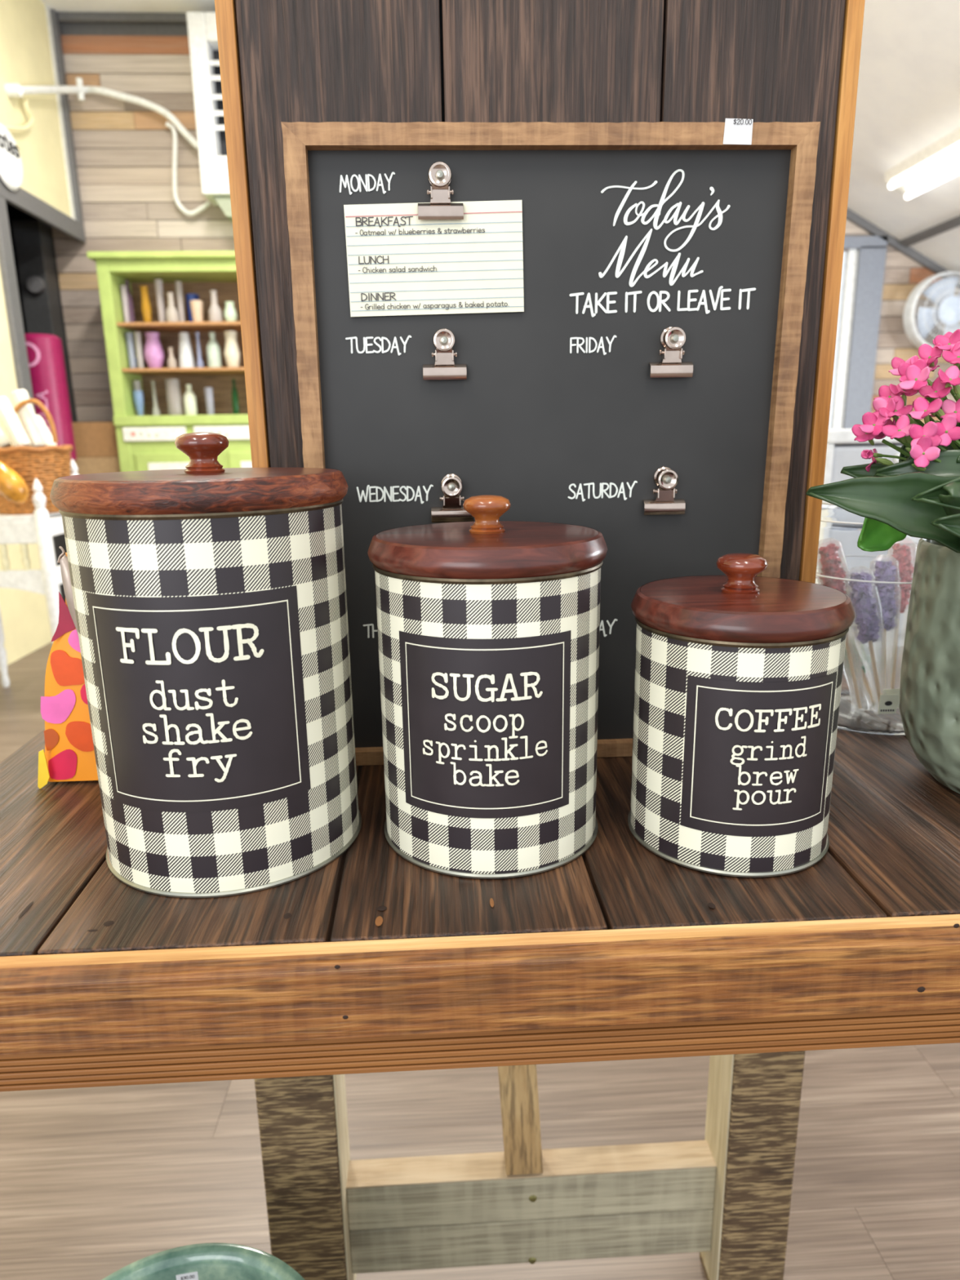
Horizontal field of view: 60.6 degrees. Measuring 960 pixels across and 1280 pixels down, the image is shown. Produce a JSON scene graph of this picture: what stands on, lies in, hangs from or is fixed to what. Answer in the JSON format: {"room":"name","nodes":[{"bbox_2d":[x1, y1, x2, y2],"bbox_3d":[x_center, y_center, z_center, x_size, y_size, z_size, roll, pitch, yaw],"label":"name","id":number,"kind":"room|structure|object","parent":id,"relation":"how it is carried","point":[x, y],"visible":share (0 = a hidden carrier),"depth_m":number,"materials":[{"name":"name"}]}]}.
{"room":"shop","nodes":[
{"label":"shop","id":0,"kind":"room"},
{"bbox_2d":[5,201,51,333],"bbox_3d":[-3.028,-1.375,4.705,1.070,2.600,1.700,-2,14,-3],"label":"wall","id":1,"kind":"structure","parent":0,"point":[13,212],"depth_m":5.09,"materials":[{"name":"grey paint"}]},
{"bbox_2d":[11,219,76,422],"bbox_3d":[-2.667,-1.361,5.183,0.155,2.330,0.220,-2,14,-3],"label":"trim","id":2,"kind":"structure","parent":1,"relation":"attached to","point":[33,238],"depth_m":4.94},
{"bbox_2d":[0,0,71,665],"bbox_3d":[-2.328,-1.232,2.353,0.100,3.445,5.800,-2,14,-3],"label":"wall","id":3,"kind":"structure","parent":0,"point":[25,56],"depth_m":4.33,"materials":[{"name":"paint"}]},
{"bbox_2d":[0,195,61,594],"bbox_3d":[-2.350,-1.095,4.296,0.030,2.235,0.100,-2,14,-3],"label":"trim","id":4,"kind":"structure","parent":3,"relation":"attached to","point":[7,268],"depth_m":4.13,"materials":[{"name":"white wood"}]},
{"bbox_2d":[0,177,85,242],"bbox_3d":[-2.271,-1.776,2.205,0.030,0.100,5.770,-2,14,-3],"label":"trim","id":5,"kind":"structure","parent":3,"relation":"attached to","point":[20,198],"depth_m":4.46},
{"bbox_2d":[44,4,75,220],"bbox_3d":[-2.437,-3.041,4.772,0.008,1.110,0.044,-2,14,-3],"label":"trim","id":6,"kind":"structure","parent":3,"relation":"attached to","point":[47,9],"depth_m":4.76,"materials":[{"name":"white wood"}]},
{"bbox_2d":[49,8,84,224],"bbox_3d":[-2.429,-3.054,4.824,0.030,1.110,0.060,-2,14,-3],"label":"trim","id":7,"kind":"structure","parent":3,"relation":"attached to","point":[55,22],"depth_m":4.81,"materials":[{"name":"grey wood"}]},
{"bbox_2d":[40,0,215,13],"bbox_3d":[-1.488,-2.943,1.919,3.970,0.060,6.100,-2,14,-3],"label":"ceiling","id":8,"kind":"structure","parent":0,"point":[67,6],"depth_m":4.64,"materials":[{"name":"white paint"}]},
{"bbox_2d":[0,641,959,1279],"bbox_3d":[0.433,0.666,1.821,7.800,0.060,8.360,-2,14,-3],"label":"floor","id":9,"kind":"structure","parent":0,"point":[95,1182],"depth_m":1.27,"materials":[{"name":"wood"}]},
{"bbox_2d":[0,458,78,687],"bbox_3d":[-1.911,-0.236,3.399,0.474,0.992,0.394,-2,14,-3],"label":"stand","id":10,"kind":"object","parent":9,"relation":"on","point":[37,528],"visible":0.48,"depth_m":3.21,"materials":[{"name":"paint"}]},
{"bbox_2d":[0,461,28,502],"bbox_3d":[-1.777,-0.604,3.092,0.126,0.176,0.096,-2,14,-3],"label":"gourd","id":11,"kind":"object","parent":10,"relation":"on","point":[13,487],"visible":1,"depth_m":3.07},
{"bbox_2d":[0,398,73,515],"bbox_3d":[-1.819,-0.735,3.284,0.355,0.443,0.323,-1,14,1],"label":"wicker basket","id":12,"kind":"object","parent":10,"relation":"on","point":[47,464],"visible":0.57,"depth_m":3.21,"materials":[{"name":"brown wicker"}]},
{"bbox_2d":[0,427,11,448],"bbox_3d":[-1.953,-0.841,3.292,0.131,0.158,0.053,2,14,10],"label":"candle","id":13,"kind":"object","parent":12,"relation":"in","point":[5,442],"visible":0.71,"depth_m":3.28,"materials":[{"name":"white wax"}]},
{"bbox_2d":[0,396,30,446],"bbox_3d":[-1.833,-0.848,3.209,0.128,0.202,0.060,2,14,12],"label":"candle","id":14,"kind":"object","parent":12,"relation":"in","point":[9,419],"visible":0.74,"depth_m":3.19,"materials":[{"name":"white wax"}]},
{"bbox_2d":[11,389,45,447],"bbox_3d":[-1.805,-0.883,3.279,0.110,0.229,0.059,3,15,17],"label":"candle","id":15,"kind":"object","parent":12,"relation":"in","point":[28,418],"visible":0.91,"depth_m":3.26,"materials":[{"name":"white wax"}]},
{"bbox_2d":[35,414,57,446],"bbox_3d":[-1.790,-0.847,3.356,0.107,0.143,0.054,3,15,15],"label":"candle","id":16,"kind":"object","parent":12,"relation":"in","point":[47,437],"visible":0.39,"depth_m":3.34,"materials":[{"name":"white wax"}]},
{"bbox_2d":[50,515,66,602],"bbox_3d":[-2.746,-0.560,4.832,0.520,0.950,0.500,-2,14,-3],"label":"base cabinet","id":17,"kind":"object","parent":9,"relation":"on","point":[59,540],"visible":0.02,"depth_m":4.88,"materials":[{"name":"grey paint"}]},
{"bbox_2d":[24,333,76,461],"bbox_3d":[-2.463,-1.367,4.665,0.230,0.686,0.232,-2,14,-3],"label":"sign","id":18,"kind":"object","parent":17,"relation":"on","point":[44,351],"visible":0.53,"depth_m":4.57,"materials":[{"name":"plastic"}]},
{"bbox_2d":[86,250,252,471],"bbox_3d":[-1.565,-1.219,5.051,1.245,2.085,0.420,-2,14,-3],"label":"hutch","id":19,"kind":"object","parent":9,"relation":"on","point":[146,442],"visible":0.32,"depth_m":4.86,"materials":[{"name":"paint"}]},
{"bbox_2d":[120,284,129,322],"bbox_3d":[-2.074,-1.957,4.797,0.037,0.214,0.037,-2,14,-3],"label":"vase","id":20,"kind":"object","parent":19,"relation":"on","point":[123,290],"visible":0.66,"depth_m":4.78,"materials":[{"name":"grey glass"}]},
{"bbox_2d":[124,280,135,322],"bbox_3d":[-2.062,-1.981,4.823,0.047,0.248,0.047,-2,14,-3],"label":"bottle","id":21,"kind":"object","parent":19,"relation":"on","point":[131,313],"visible":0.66,"depth_m":4.81,"materials":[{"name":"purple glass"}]},
{"bbox_2d":[124,332,136,368],"bbox_3d":[-2.067,-1.709,4.860,0.043,0.207,0.043,-2,14,-3],"label":"vase","id":22,"kind":"object","parent":19,"relation":"on","point":[129,335],"visible":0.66,"depth_m":4.84,"materials":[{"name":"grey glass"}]},
{"bbox_2d":[130,431,135,436],"bbox_3d":[-2.043,-1.213,4.834,0.030,0.030,0.001,-2,14,-3],"label":"flower","id":23,"kind":"object","parent":19,"relation":"on","point":[132,433],"depth_m":4.83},
{"bbox_2d":[133,331,143,368],"bbox_3d":[-2.020,-1.712,4.861,0.040,0.210,0.040,-2,14,-3],"label":"glass","id":24,"kind":"object","parent":19,"relation":"on","point":[137,335],"visible":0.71,"depth_m":4.85,"materials":[{"name":"white glass"}]},
{"bbox_2d":[133,391,143,415],"bbox_3d":[-2.049,-1.421,4.933,0.056,0.147,0.056,-2,14,-3],"label":"vase","id":25,"kind":"object","parent":19,"relation":"on","point":[138,396],"visible":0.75,"depth_m":4.91,"materials":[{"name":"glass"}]},
{"bbox_2d":[132,380,144,415],"bbox_3d":[-2.062,-1.456,4.954,0.047,0.206,0.047,-2,14,-3],"label":"vase","id":26,"kind":"object","parent":19,"relation":"on","point":[136,384],"visible":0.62,"depth_m":4.92,"materials":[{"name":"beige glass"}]},
{"bbox_2d":[139,285,151,322],"bbox_3d":[-1.956,-1.958,4.803,0.055,0.210,0.055,-2,14,-3],"label":"vase","id":27,"kind":"object","parent":19,"relation":"on","point":[145,304],"visible":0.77,"depth_m":4.79,"materials":[{"name":"orange glass"}]},
{"bbox_2d":[143,332,164,368],"bbox_3d":[-1.945,-1.720,4.894,0.116,0.208,0.116,-2,14,-3],"label":"urn","id":28,"kind":"object","parent":19,"relation":"on","point":[153,353],"visible":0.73,"depth_m":4.86,"materials":[{"name":"ceramic"}]},
{"bbox_2d":[150,380,160,415],"bbox_3d":[-1.965,-1.459,4.959,0.046,0.205,0.046,-2,14,-3],"label":"vase","id":29,"kind":"object","parent":19,"relation":"on","point":[156,411],"visible":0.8,"depth_m":4.95,"materials":[{"name":"clear glass"}]},
{"bbox_2d":[154,279,165,321],"bbox_3d":[-1.881,-1.986,4.831,0.047,0.248,0.047,-2,14,-3],"label":"vase","id":30,"kind":"object","parent":19,"relation":"on","point":[158,286],"visible":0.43,"depth_m":4.81,"materials":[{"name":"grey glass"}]},
{"bbox_2d":[167,346,177,368],"bbox_3d":[-1.835,-1.675,4.881,0.052,0.123,0.052,-2,14,-3],"label":"bottle","id":31,"kind":"object","parent":19,"relation":"on","point":[171,362],"visible":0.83,"depth_m":4.87,"materials":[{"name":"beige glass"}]},
{"bbox_2d":[165,292,179,321],"bbox_3d":[-1.810,-1.945,4.815,0.074,0.173,0.074,-2,14,-3],"label":"carafe","id":32,"kind":"object","parent":19,"relation":"on","point":[171,313],"visible":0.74,"depth_m":4.79,"materials":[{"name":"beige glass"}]},
{"bbox_2d":[164,378,182,415],"bbox_3d":[-1.841,-1.457,4.935,0.086,0.211,0.086,-2,14,-3],"label":"vase","id":33,"kind":"object","parent":19,"relation":"on","point":[172,385],"visible":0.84,"depth_m":4.90,"materials":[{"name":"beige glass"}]},
{"bbox_2d":[116,321,240,332],"bbox_3d":[-1.576,-1.870,4.897,1.045,0.018,0.320,-2,14,-3],"label":"shelf","id":34,"kind":"object","parent":19,"relation":"attached to","point":[158,326],"depth_m":4.81,"materials":[{"name":"brown wood"}]},
{"bbox_2d":[174,280,185,321],"bbox_3d":[-1.767,-1.984,4.838,0.041,0.238,0.041,-2,14,-3],"label":"glass","id":35,"kind":"object","parent":19,"relation":"on","point":[178,284],"visible":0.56,"depth_m":4.82,"materials":[{"name":"beige glass"}]},
{"bbox_2d":[112,413,248,426],"bbox_3d":[-1.568,-1.347,5.029,1.185,0.055,0.400,-2,14,-3],"label":"countertop","id":36,"kind":"structure","parent":19,"relation":"on","point":[188,419],"depth_m":4.83,"materials":[{"name":"green paint"}]},
{"bbox_2d":[121,367,244,375],"bbox_3d":[-1.572,-1.625,4.959,1.045,0.018,0.320,-2,14,-3],"label":"shelf","id":37,"kind":"object","parent":19,"relation":"attached to","point":[125,371],"depth_m":4.84,"materials":[{"name":"brown wood"}]},
{"bbox_2d":[178,332,195,368],"bbox_3d":[-1.758,-1.726,4.903,0.091,0.208,0.091,-2,14,-3],"label":"vase","id":38,"kind":"object","parent":19,"relation":"on","point":[186,359],"visible":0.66,"depth_m":4.88,"materials":[{"name":"ceramic"}]},
{"bbox_2d":[182,384,197,415],"bbox_3d":[-1.757,-1.453,4.971,0.074,0.182,0.074,-2,14,-3],"label":"bottle","id":39,"kind":"object","parent":19,"relation":"on","point":[189,397],"visible":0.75,"depth_m":4.95,"materials":[{"name":"ceramic"}]},
{"bbox_2d":[185,293,199,321],"bbox_3d":[-1.713,-1.971,4.906,0.075,0.176,0.075,-2,14,-3],"label":"vase","id":40,"kind":"object","parent":19,"relation":"on","point":[188,296],"visible":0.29,"depth_m":4.87,"materials":[{"name":"ceramic"}]},
{"bbox_2d":[189,300,203,321],"bbox_3d":[-1.671,-1.935,4.855,0.079,0.131,0.079,-2,14,-3],"label":"cup","id":41,"kind":"object","parent":19,"relation":"on","point":[197,306],"visible":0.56,"depth_m":4.83,"materials":[{"name":"ceramic"}]},
{"bbox_2d":[195,332,204,367],"bbox_3d":[-1.672,-1.720,4.878,0.040,0.207,0.040,-2,14,-3],"label":"vase","id":42,"kind":"object","parent":19,"relation":"on","point":[199,362],"visible":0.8,"depth_m":4.87,"materials":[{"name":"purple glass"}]},
{"bbox_2d":[204,386,214,414],"bbox_3d":[-1.631,-1.439,4.951,0.050,0.161,0.050,-2,14,-3],"label":"glass","id":43,"kind":"object","parent":19,"relation":"on","point":[208,390],"visible":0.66,"depth_m":4.93,"materials":[{"name":"white glass"}]},
{"bbox_2d":[206,332,222,367],"bbox_3d":[-1.593,-1.730,4.911,0.082,0.208,0.082,-2,14,-3],"label":"bottle","id":44,"kind":"object","parent":19,"relation":"on","point":[213,348],"visible":0.79,"depth_m":4.88,"materials":[{"name":"ceramic"}]},
{"bbox_2d":[208,289,222,321],"bbox_3d":[-1.560,-1.956,4.825,0.076,0.183,0.076,-2,14,-3],"label":"decanter","id":45,"kind":"object","parent":19,"relation":"on","point":[215,312],"visible":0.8,"depth_m":4.80,"materials":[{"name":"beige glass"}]},
{"bbox_2d":[223,301,237,321],"bbox_3d":[-1.480,-1.937,4.865,0.076,0.124,0.076,-2,14,-3],"label":"vase","id":46,"kind":"object","parent":19,"relation":"on","point":[229,314],"visible":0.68,"depth_m":4.84,"materials":[{"name":"ceramic"}]},
{"bbox_2d":[223,330,239,367],"bbox_3d":[-1.478,-1.726,4.887,0.092,0.208,0.092,-2,14,-3],"label":"vase","id":47,"kind":"object","parent":19,"relation":"on","point":[232,353],"visible":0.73,"depth_m":4.86,"materials":[{"name":"ceramic"}]},
{"bbox_2d":[231,378,239,414],"bbox_3d":[-1.487,-1.475,4.981,0.037,0.211,0.037,-2,14,-3],"label":"bottle","id":48,"kind":"object","parent":19,"relation":"on","point":[234,393],"visible":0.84,"depth_m":4.97,"materials":[{"name":"green glass"}]},
{"bbox_2d":[102,1242,304,1279],"bbox_3d":[-0.259,0.772,0.702,0.295,0.300,0.295,-2,14,-3],"label":"bowl","id":49,"kind":"object","parent":9,"relation":"on","point":[214,1260],"visible":1,"depth_m":0.79,"materials":[{"name":"teal ceramic"}]},
{"bbox_2d":[0,728,959,1279],"bbox_3d":[0.083,0.473,0.835,0.981,0.804,0.620,-2,14,-3],"label":"display table","id":50,"kind":"object","parent":9,"relation":"on","point":[373,959],"visible":0.66,"depth_m":0.47,"materials":[{"name":"brown wood"}]},
{"bbox_2d":[37,546,97,788],"bbox_3d":[-0.296,0.013,0.671,0.118,0.190,0.092,-2,14,-3],"label":"bag","id":51,"kind":"object","parent":50,"relation":"on","point":[68,755],"visible":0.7,"depth_m":0.64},
{"bbox_2d":[49,431,361,897],"bbox_3d":[-0.169,0.003,0.536,0.175,0.269,0.175,-2,14,-3],"label":"tin canister","id":52,"kind":"object","parent":50,"relation":"on","point":[210,599],"visible":1,"depth_m":0.47,"materials":[{"name":"white metal"}]},
{"bbox_2d":[367,494,607,878],"bbox_3d":[0.006,0.019,0.548,0.153,0.228,0.153,-2,14,-3],"label":"tin canister","id":53,"kind":"object","parent":50,"relation":"on","point":[488,628],"visible":1,"depth_m":0.49,"materials":[{"name":"white metal"}]},
{"bbox_2d":[214,0,865,583],"bbox_3d":[0.049,-0.230,0.649,0.463,0.660,0.024,-2,14,-3],"label":"wooden panel","id":54,"kind":"object","parent":50,"relation":"on","point":[281,60],"visible":0.12,"depth_m":0.59,"materials":[{"name":"brown wood"}]},
{"bbox_2d":[280,118,820,765],"bbox_3d":[0.055,-0.134,0.638,0.379,0.478,0.024,-2,14,-3],"label":"menu board","id":55,"kind":"object","parent":50,"relation":"on","point":[642,394],"visible":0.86,"depth_m":0.62,"materials":[{"name":"brown wood"}]},
{"bbox_2d":[343,200,524,316],"bbox_3d":[-0.032,-0.277,0.597,0.129,0.078,0.001,-2,14,-3],"label":"card","id":56,"kind":"object","parent":55,"relation":"attached to","point":[399,263],"visible":1,"depth_m":0.60,"materials":[{"name":"paper"}]},
{"bbox_2d":[627,553,855,877],"bbox_3d":[0.167,0.037,0.542,0.137,0.189,0.137,-2,14,-3],"label":"tin canister","id":57,"kind":"object","parent":50,"relation":"on","point":[738,679],"visible":1,"depth_m":0.49,"materials":[{"name":"white metal"}]},
{"bbox_2d":[815,500,920,735],"bbox_3d":[0.371,-0.030,0.769,0.150,0.202,0.150,-2,14,-3],"label":"plastic jar","id":58,"kind":"object","parent":50,"relation":"on","point":[877,584],"visible":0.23,"depth_m":0.71,"materials":[{"name":"clear plastic"}]},
{"bbox_2d":[805,328,959,793],"bbox_3d":[0.369,-0.047,0.575,0.311,0.331,0.177,-5,15,-17],"label":"potted flower","id":59,"kind":"object","parent":50,"relation":"on","point":[917,495],"visible":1,"depth_m":0.56,"materials":[{"name":"green plant"}]},
{"bbox_2d":[823,428,902,484],"bbox_3d":[0.984,0.014,2.075,0.500,1.064,0.428,-2,14,-3],"label":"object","id":60,"kind":"object","parent":9,"relation":"on","point":[842,451],"visible":0.06,"depth_m":1.76,"materials":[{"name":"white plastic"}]},
{"bbox_2d":[826,428,899,444],"bbox_3d":[0.976,-0.488,1.954,0.500,0.030,0.420,-2,14,-3],"label":"tray","id":61,"kind":"object","parent":60,"relation":"on","point":[846,436],"depth_m":1.74,"materials":[{"name":"white plastic"}]},
{"bbox_3d":[-2.318,-0.578,5.180,0.300,0.800,0.200,-2,14,-3],"label":"cardboard box","id":62,"kind":"object","parent":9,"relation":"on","visible":0},
{"bbox_2d":[74,456,120,474],"bbox_3d":[-2.320,-1.047,5.063,0.290,0.164,0.200,-2,14,-3],"label":"cardboard box","id":63,"kind":"object","parent":62,"relation":"on","point":[86,465],"visible":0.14,"depth_m":4.96,"materials":[{"name":"brown cardboard"}]},
{"bbox_2d":[71,422,119,457],"bbox_3d":[-2.328,-1.226,5.018,0.300,0.204,0.200,-2,14,-3],"label":"cardboard box","id":64,"kind":"object","parent":63,"relation":"on","point":[92,439],"visible":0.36,"depth_m":4.92,"materials":[{"name":"brown cardboard"}]},
{"bbox_2d":[51,21,959,424],"bbox_3d":[0.644,-2.029,5.348,6.700,3.445,0.122,-2,14,-3],"label":"wall","id":65,"kind":"structure","parent":0,"point":[124,149],"depth_m":4.97,"materials":[{"name":"brown wood"}]},
{"bbox_2d":[4,77,198,149],"bbox_3d":[-2.181,-3.022,4.614,0.476,0.362,1.048,12,19,43],"label":"pipe","id":66,"kind":"object","parent":65,"relation":"attached to","point":[12,90],"visible":0.99,"depth_m":4.75,"materials":[{"name":"plastic"}]},
{"bbox_2d":[0,97,34,191],"bbox_3d":[-2.360,-2.537,4.155,0.040,0.528,0.532,-2,14,-4],"label":"hanging sign","id":67,"kind":"object","parent":66,"relation":"hanging from","point":[11,164],"visible":1,"depth_m":4.09,"materials":[{"name":"white plastic"}]},
{"bbox_2d":[56,11,186,23],"bbox_3d":[-1.040,-3.614,4.777,2.770,0.042,0.036,-2,14,-3],"label":"trim","id":68,"kind":"structure","parent":65,"relation":"attached to","point":[62,16],"depth_m":4.72,"materials":[{"name":"wood"}]},
{"bbox_2d":[186,11,232,222],"bbox_3d":[-1.255,-3.005,4.791,0.730,1.074,0.270,-2,14,-3],"label":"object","id":69,"kind":"object","parent":65,"relation":"attached to","point":[202,26],"visible":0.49,"depth_m":4.66,"materials":[{"name":"white plastic"}]},
{"bbox_2d":[165,121,210,215],"bbox_3d":[-1.742,-2.817,4.910,0.222,0.505,0.026,-2,14,-3],"label":"hose","id":70,"kind":"object","parent":69,"relation":"attached to","point":[171,126],"visible":1,"depth_m":4.91,"materials":[{"name":"white plastic"}]},
{"bbox_2d":[213,196,232,222],"bbox_3d":[-1.362,-2.549,4.904,0.398,0.138,0.200,-2,14,-3],"label":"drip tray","id":71,"kind":"object","parent":69,"relation":"on","point":[224,202],"depth_m":4.80,"materials":[{"name":"beige plastic"}]},
{"bbox_2d":[828,235,888,429],"bbox_3d":[1.977,-1.921,5.401,1.260,1.330,0.110,-2,14,-3],"label":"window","id":72,"kind":"structure","parent":65,"relation":"in","point":[863,270],"depth_m":5.37,"materials":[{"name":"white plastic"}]},
{"bbox_2d":[846,208,959,288],"bbox_3d":[2.170,-2.772,5.167,3.630,1.961,0.028,-2,14,-3],"label":"trim","id":73,"kind":"structure","parent":65,"relation":"attached to","point":[851,216],"depth_m":5.24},
{"bbox_2d":[898,215,959,247],"bbox_3d":[2.831,-1.918,2.796,0.058,0.042,5.050,-2,14,-3],"label":"trim","id":74,"kind":"structure","parent":65,"relation":"attached to","point":[953,223],"depth_m":4.92,"materials":[{"name":"grey wood"}]},
{"bbox_2d":[902,271,959,351],"bbox_3d":[2.959,-2.095,5.257,0.480,0.480,0.262,-2,14,-3],"label":"wall fan","id":75,"kind":"object","parent":65,"relation":"attached to","point":[946,311],"visible":0.87,"depth_m":5.17,"materials":[{"name":"white plastic"}]},
{"bbox_2d":[847,0,959,272],"bbox_3d":[2.321,-2.120,2.330,3.630,1.971,6.100,-2,14,-3],"label":"ceiling","id":76,"kind":"structure","parent":0,"point":[908,100],"depth_m":4.00,"materials":[{"name":"white paint"}]},
{"bbox_2d":[884,128,959,199],"bbox_3d":[2.404,-2.377,3.932,0.200,0.154,1.420,-2,14,-3],"label":"ceiling light","id":77,"kind":"object","parent":76,"relation":"attached to","point":[938,162],"visible":1,"depth_m":4.28,"materials":[{"name":"white plastic"}]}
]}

